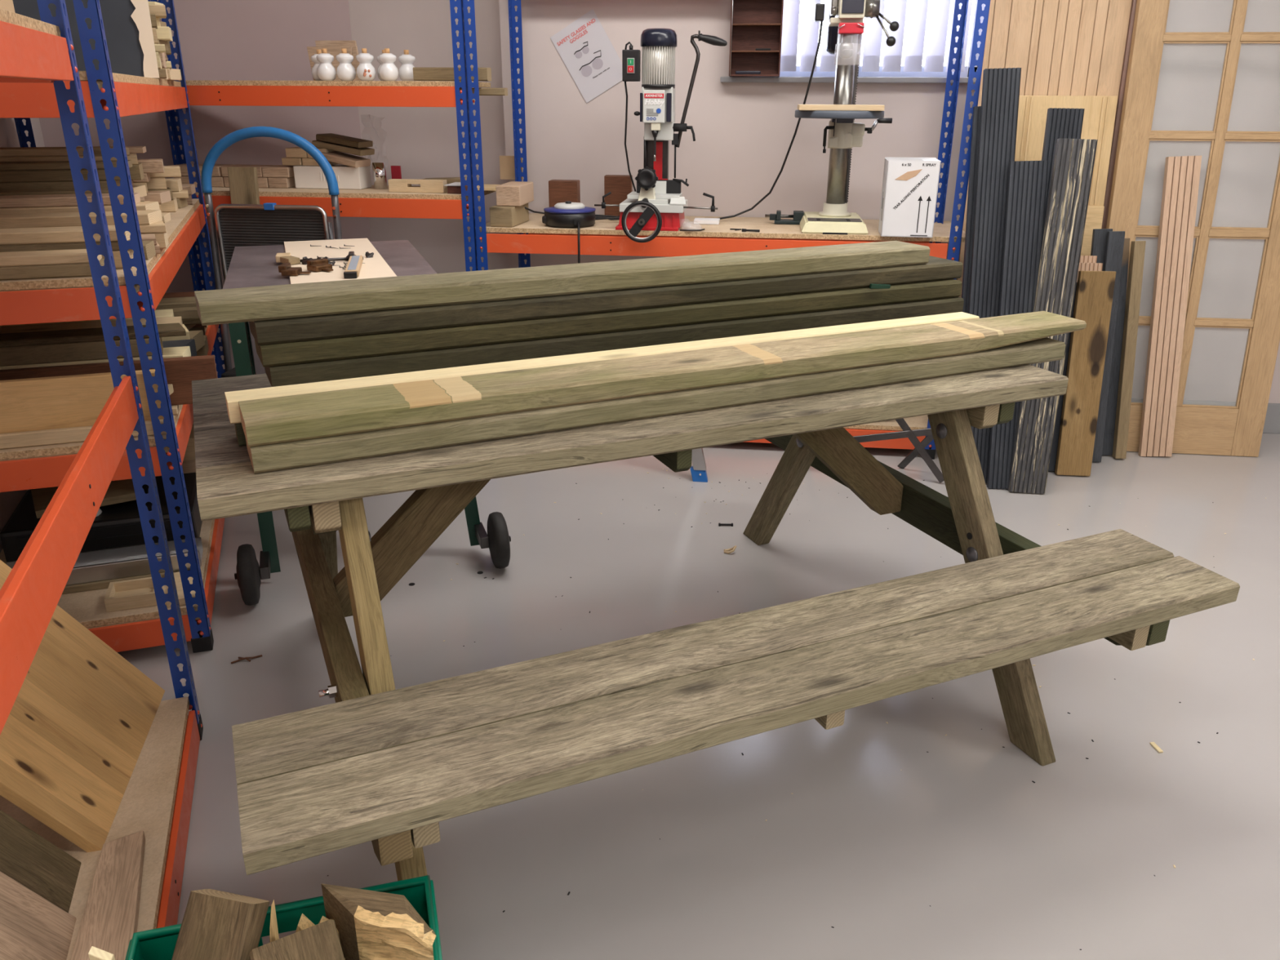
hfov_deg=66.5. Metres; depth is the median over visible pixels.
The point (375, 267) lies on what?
board
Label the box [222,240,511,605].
table
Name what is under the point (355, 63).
board
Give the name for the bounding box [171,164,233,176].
batten
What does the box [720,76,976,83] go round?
trim
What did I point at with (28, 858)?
wooden board
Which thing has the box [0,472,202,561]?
case
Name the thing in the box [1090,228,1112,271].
board
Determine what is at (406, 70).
ceramic pot
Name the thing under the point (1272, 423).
baseboard
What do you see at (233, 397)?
batten
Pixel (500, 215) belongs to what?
block
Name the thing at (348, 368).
plank
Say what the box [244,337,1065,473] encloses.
plank
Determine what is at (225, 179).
batten
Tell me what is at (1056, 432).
board
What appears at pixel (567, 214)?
cable reel
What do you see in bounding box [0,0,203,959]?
storage rack
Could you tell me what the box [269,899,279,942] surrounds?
strip
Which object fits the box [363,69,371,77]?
print
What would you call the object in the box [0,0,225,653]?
storage rack
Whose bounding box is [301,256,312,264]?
fitting
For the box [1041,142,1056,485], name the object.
board
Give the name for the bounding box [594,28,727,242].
machine
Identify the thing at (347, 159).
timber offcut
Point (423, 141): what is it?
wall
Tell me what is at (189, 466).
pile
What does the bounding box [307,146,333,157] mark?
block
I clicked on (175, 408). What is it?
batten
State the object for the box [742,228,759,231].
key
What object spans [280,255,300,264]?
wood block
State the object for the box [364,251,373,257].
fitting
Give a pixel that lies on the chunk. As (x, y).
(304, 922)
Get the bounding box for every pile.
[166,422,195,464]
[182,459,195,473]
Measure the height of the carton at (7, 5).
0.039 m
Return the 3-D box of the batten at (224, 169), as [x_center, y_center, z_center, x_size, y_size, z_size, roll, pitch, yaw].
[-1.604,-1.269,4.007,0.170,0.040,0.130,3,22,6]
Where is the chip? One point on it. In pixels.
(1153, 744)
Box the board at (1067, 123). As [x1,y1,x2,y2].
[1041,107,1084,245]
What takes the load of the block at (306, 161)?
on the block at (348, 177)
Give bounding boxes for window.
[779,0,985,77]
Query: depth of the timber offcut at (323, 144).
3.87 m
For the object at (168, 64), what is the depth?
3.17 m
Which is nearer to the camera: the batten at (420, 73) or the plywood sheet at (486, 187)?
the batten at (420, 73)
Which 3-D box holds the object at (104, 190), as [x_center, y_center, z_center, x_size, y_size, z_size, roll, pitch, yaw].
[-1.713,-0.822,2.843,0.449,0.039,0.094,-7,23,-18]
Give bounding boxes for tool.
[735,71,760,74]
[755,48,770,50]
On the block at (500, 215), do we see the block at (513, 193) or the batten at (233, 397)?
the block at (513, 193)
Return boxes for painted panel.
[12,0,159,77]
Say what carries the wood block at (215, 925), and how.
in the crate
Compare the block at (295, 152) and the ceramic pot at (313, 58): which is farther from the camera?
the block at (295, 152)
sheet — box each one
[444,182,460,186]
[476,184,499,191]
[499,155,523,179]
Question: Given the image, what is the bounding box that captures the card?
[391,165,401,178]
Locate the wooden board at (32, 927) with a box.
[0,871,75,959]
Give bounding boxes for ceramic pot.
[311,48,321,80]
[315,48,336,80]
[336,48,355,80]
[355,48,376,80]
[376,49,384,80]
[378,48,398,80]
[398,49,415,80]
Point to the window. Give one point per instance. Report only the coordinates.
(797, 73)
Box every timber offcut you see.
[311,140,374,155]
[315,133,373,147]
[321,151,370,167]
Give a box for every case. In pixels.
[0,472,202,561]
[343,255,363,278]
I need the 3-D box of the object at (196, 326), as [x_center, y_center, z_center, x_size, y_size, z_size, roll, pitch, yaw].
[-1.673,-0.488,3.068,0.579,0.033,0.104,-7,23,-18]
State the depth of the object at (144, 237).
2.45 m
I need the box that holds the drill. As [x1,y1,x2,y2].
[720,0,898,235]
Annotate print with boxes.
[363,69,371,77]
[646,108,657,115]
[880,193,883,221]
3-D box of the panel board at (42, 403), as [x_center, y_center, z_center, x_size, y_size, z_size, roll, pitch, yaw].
[-1.379,-0.160,2.247,0.547,0.150,0.026,-7,23,-18]
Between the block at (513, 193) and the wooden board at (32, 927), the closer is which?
the wooden board at (32, 927)
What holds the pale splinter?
on the board at (109, 921)
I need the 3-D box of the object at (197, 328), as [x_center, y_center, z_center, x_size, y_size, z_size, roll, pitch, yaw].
[-1.726,-0.483,3.209,0.555,0.045,0.104,-7,23,-17]
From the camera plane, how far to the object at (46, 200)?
2.53 m
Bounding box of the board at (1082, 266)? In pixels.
[1076,262,1102,282]
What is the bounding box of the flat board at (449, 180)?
[421,177,466,183]
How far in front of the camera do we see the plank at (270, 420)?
1.87 m
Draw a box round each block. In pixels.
[170,888,269,959]
[281,157,304,165]
[285,146,316,157]
[293,164,371,189]
[302,157,338,165]
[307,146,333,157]
[320,883,435,959]
[387,178,447,192]
[489,203,528,226]
[495,181,533,206]
[548,179,580,207]
[604,174,632,216]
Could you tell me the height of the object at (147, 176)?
0.027 m
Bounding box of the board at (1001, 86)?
[968,67,1021,483]
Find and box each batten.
[0,419,166,448]
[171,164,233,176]
[171,404,179,414]
[173,176,197,186]
[211,176,226,186]
[221,164,274,177]
[223,176,229,186]
[224,311,979,423]
[257,177,269,187]
[262,164,293,177]
[267,176,295,187]
[413,66,491,80]
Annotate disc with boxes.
[95,508,102,516]
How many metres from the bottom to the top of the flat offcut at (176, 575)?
0.020 m
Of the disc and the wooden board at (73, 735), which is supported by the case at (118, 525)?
the disc
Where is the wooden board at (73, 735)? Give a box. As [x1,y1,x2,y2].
[0,560,164,852]
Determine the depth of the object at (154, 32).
3.03 m
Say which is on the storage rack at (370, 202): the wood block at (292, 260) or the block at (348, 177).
the block at (348, 177)
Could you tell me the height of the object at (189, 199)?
0.033 m
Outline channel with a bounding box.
[6,537,203,585]
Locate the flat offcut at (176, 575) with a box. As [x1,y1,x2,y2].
[166,569,201,607]
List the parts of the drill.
power cord, locking lever, belt tension knob, plate, table arm, motor, feed handle, feed handle, ball knob, ball knob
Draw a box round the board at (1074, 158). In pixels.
[1008,137,1097,493]
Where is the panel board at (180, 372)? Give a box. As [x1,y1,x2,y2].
[0,355,217,405]
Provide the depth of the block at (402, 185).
3.79 m
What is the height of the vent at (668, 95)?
0.100 m
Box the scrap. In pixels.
[869,284,890,288]
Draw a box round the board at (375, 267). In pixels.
[278,238,396,284]
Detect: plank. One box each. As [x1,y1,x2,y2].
[194,240,929,325]
[234,422,246,446]
[238,311,1086,446]
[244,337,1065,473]
[248,256,963,345]
[248,919,344,959]
[254,279,962,367]
[264,297,964,386]
[1054,271,1115,475]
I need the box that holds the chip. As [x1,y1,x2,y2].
[1149,742,1163,752]
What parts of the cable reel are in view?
spare cord, power cord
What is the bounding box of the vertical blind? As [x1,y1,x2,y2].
[779,0,972,71]
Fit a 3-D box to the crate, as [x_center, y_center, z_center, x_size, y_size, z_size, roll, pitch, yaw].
[-0.441,0.769,1.253,0.391,0.307,0.304,-6,22,-15]
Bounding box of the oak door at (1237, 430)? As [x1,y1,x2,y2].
[1106,0,1279,457]
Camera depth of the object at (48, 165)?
2.87 m
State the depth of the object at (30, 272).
2.13 m
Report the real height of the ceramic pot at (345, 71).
0.113 m
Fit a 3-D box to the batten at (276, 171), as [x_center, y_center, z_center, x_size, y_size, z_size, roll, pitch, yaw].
[-1.460,-1.262,3.990,0.110,0.040,0.130,3,22,6]
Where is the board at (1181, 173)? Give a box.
[1137,155,1201,456]
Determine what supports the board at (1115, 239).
on the floor
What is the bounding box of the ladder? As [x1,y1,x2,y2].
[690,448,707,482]
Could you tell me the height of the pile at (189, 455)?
0.160 m
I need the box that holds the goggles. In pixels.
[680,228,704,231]
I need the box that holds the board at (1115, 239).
[1092,231,1124,462]
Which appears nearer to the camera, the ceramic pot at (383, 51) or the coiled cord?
the ceramic pot at (383, 51)
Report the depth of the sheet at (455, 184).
3.77 m
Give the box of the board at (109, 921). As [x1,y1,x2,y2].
[70,831,145,959]
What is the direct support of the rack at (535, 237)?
on the floor
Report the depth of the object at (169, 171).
3.30 m
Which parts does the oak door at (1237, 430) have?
rail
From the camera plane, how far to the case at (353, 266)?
2.71 m
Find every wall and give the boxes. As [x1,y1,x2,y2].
[0,117,44,552]
[39,0,370,375]
[348,0,511,273]
[498,0,1279,403]
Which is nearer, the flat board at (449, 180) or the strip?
the strip
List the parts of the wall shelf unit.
shelf, shelf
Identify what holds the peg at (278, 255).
on the board at (375, 267)
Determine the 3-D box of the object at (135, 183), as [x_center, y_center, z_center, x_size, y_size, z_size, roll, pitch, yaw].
[-1.831,-0.944,3.161,0.438,0.033,0.094,-7,23,-18]
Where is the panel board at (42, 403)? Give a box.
[0,368,164,433]
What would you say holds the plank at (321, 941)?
in the crate
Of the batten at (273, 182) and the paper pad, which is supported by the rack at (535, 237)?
the paper pad
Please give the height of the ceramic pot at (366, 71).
0.113 m
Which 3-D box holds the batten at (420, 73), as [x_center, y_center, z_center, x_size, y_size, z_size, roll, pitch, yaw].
[-0.712,-1.539,3.704,0.292,0.047,0.050,4,22,9]
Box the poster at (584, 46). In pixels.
[550,8,622,102]
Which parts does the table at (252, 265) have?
leg, leg, panel, leg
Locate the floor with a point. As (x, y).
(876, 829)
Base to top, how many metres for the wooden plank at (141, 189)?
0.033 m
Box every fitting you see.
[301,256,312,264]
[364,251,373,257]
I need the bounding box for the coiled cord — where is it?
[595,214,619,220]
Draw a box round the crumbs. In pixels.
[327,454,1266,950]
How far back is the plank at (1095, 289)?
3.60 m
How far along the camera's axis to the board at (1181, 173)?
3.75 m
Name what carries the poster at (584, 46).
attached to the wall at (744, 131)
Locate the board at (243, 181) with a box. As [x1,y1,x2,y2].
[227,167,260,365]
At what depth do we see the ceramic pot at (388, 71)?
3.66 m
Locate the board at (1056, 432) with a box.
[1048,282,1077,471]
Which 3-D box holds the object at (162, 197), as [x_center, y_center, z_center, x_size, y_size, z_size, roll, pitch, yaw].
[-1.805,-0.915,3.181,0.497,0.033,0.094,-7,23,-18]
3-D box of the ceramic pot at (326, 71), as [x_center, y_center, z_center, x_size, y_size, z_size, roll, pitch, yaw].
[-1.195,-1.580,3.717,0.072,0.113,0.072,3,22,6]
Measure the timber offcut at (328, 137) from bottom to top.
0.050 m
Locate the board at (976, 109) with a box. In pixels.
[961,106,981,313]
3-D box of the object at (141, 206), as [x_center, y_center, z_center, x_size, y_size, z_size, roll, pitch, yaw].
[-1.562,-0.704,2.568,0.536,0.033,0.094,-7,23,-17]
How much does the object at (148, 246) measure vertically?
0.036 m
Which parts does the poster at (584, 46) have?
printed frame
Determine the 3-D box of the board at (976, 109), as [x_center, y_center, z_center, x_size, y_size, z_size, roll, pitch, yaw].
[1.216,-0.645,3.507,0.118,1.308,0.240,-2,22,-6]
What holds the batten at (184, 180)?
on the storage rack at (370, 202)
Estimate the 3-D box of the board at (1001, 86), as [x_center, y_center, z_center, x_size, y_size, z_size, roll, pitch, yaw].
[1.229,-0.687,3.454,0.120,1.426,0.258,-2,22,-6]
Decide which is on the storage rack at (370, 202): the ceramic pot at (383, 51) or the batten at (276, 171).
the ceramic pot at (383, 51)
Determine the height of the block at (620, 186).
0.167 m
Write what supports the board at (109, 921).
on the storage rack at (157, 800)
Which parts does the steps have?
rail, rail, rail, rail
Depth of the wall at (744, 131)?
3.98 m
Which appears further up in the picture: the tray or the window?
the window
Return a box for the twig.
[231,654,262,663]
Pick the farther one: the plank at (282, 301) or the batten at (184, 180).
the batten at (184, 180)
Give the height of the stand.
0.257 m
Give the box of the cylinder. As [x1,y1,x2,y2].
[372,162,387,189]
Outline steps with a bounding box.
[200,126,342,377]
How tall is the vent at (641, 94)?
0.100 m
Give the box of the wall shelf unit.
[728,0,783,76]
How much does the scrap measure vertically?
0.018 m
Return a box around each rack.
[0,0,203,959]
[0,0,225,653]
[147,0,495,377]
[462,0,990,459]
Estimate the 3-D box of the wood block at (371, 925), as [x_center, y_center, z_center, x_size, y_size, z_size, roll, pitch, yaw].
[-0.331,0.578,1.240,0.170,0.102,0.051,6,22,13]
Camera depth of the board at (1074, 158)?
3.34 m
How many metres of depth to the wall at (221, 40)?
4.20 m
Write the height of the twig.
0.010 m
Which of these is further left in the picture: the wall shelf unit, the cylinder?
the cylinder
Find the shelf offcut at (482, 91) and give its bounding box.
[458,87,507,95]
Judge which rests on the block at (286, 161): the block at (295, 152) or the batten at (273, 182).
the block at (295, 152)
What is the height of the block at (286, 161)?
0.028 m
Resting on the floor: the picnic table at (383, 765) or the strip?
the picnic table at (383, 765)
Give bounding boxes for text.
[556,18,595,45]
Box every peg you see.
[275,252,290,262]
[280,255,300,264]
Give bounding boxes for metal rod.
[300,251,363,262]
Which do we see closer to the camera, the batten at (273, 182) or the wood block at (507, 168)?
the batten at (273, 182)
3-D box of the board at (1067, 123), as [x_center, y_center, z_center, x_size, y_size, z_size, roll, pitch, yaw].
[1.500,-0.691,3.639,0.120,1.297,0.216,4,22,10]
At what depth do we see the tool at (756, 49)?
3.83 m
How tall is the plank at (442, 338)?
0.044 m
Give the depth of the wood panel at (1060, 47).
3.68 m
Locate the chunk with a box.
[295,913,345,959]
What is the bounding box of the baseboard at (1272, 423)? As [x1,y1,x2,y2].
[1131,397,1279,433]
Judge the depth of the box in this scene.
3.76 m
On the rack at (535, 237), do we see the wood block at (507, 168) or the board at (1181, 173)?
the wood block at (507, 168)
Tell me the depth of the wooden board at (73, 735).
1.83 m
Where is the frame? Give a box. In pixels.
[31,479,142,518]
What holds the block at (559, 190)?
on the rack at (535, 237)
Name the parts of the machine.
switch frame, power cord, knob, clamp knob, stop rod, motor, lever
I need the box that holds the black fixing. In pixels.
[718,523,733,526]
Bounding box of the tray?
[103,576,163,612]
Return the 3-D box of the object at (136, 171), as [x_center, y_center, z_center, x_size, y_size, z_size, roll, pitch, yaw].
[-1.786,-0.955,3.035,0.436,0.045,0.104,-7,23,-17]
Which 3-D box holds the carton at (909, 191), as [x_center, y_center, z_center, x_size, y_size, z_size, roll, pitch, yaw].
[0.980,-1.033,3.566,0.183,0.267,0.151,4,22,8]
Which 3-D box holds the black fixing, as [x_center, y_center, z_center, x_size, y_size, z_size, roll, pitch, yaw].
[0.286,0.148,3.251,0.048,0.008,0.010,1,21,1]
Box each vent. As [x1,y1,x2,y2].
[640,93,642,121]
[666,93,671,121]
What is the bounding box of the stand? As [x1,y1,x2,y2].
[853,417,943,483]
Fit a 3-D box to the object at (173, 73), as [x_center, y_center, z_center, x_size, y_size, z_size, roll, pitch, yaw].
[-1.791,-1.305,3.135,0.571,0.033,0.094,-7,23,-18]
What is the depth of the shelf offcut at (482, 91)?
3.79 m
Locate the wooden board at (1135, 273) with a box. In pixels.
[1112,240,1146,458]
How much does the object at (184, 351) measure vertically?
0.027 m
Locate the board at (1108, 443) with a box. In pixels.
[1102,238,1129,455]
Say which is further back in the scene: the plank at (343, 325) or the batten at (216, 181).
the batten at (216, 181)
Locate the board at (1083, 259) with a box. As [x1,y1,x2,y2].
[1079,255,1097,262]
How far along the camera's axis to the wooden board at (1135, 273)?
3.76 m
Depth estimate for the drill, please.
3.62 m
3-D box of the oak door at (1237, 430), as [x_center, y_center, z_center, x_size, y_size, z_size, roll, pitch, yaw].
[2.147,-1.078,3.698,0.687,1.978,0.269,3,22,6]
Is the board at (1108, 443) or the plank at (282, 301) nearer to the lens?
the plank at (282, 301)
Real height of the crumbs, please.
0.002 m
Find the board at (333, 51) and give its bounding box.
[306,46,352,80]
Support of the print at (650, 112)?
on the machine
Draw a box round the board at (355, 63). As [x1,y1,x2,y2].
[315,40,360,80]
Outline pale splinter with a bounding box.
[88,946,115,959]
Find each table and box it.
[191,364,1239,880]
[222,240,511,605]
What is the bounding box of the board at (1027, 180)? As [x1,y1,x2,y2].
[986,160,1048,488]
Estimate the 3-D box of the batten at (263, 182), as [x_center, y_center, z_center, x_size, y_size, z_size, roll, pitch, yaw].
[-1.542,-1.228,4.015,0.085,0.040,0.130,3,22,6]
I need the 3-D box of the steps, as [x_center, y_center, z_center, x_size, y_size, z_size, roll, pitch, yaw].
[-1.328,-0.665,3.612,0.522,1.207,0.271,3,22,6]
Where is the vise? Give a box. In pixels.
[764,209,804,224]
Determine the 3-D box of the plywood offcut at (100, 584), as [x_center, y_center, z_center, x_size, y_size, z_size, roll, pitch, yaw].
[-1.427,0.258,2.595,0.470,0.020,0.110,-7,23,-18]
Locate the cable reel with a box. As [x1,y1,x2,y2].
[524,200,595,263]
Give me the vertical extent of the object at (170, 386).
0.021 m
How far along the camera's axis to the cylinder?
3.92 m
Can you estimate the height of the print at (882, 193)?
0.100 m
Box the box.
[447,185,467,193]
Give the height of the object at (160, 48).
0.021 m
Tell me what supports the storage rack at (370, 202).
on the floor
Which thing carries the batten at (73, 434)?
on the storage rack at (108, 95)
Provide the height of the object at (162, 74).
0.027 m
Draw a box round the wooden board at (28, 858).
[0,809,81,913]
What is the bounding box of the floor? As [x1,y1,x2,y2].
[117,428,1279,959]
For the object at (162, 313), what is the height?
0.045 m
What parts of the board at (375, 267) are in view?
bronze bracket, bent strip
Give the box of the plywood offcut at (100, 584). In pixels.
[62,568,190,594]
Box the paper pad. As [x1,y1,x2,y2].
[693,217,719,224]
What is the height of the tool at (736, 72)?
0.012 m
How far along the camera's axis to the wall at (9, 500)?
3.48 m
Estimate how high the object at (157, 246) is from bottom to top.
0.021 m
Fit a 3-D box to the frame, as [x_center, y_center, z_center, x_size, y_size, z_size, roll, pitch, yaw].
[-1.607,0.024,2.835,0.270,0.022,0.290,-13,25,-31]
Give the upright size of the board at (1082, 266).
0.770 m
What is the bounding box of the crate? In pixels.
[124,875,442,959]
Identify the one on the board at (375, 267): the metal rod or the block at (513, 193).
the metal rod
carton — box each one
[0,0,15,13]
[878,156,941,237]
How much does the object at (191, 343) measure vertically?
0.045 m
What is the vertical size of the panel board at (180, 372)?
0.118 m
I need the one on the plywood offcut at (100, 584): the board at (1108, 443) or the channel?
the channel

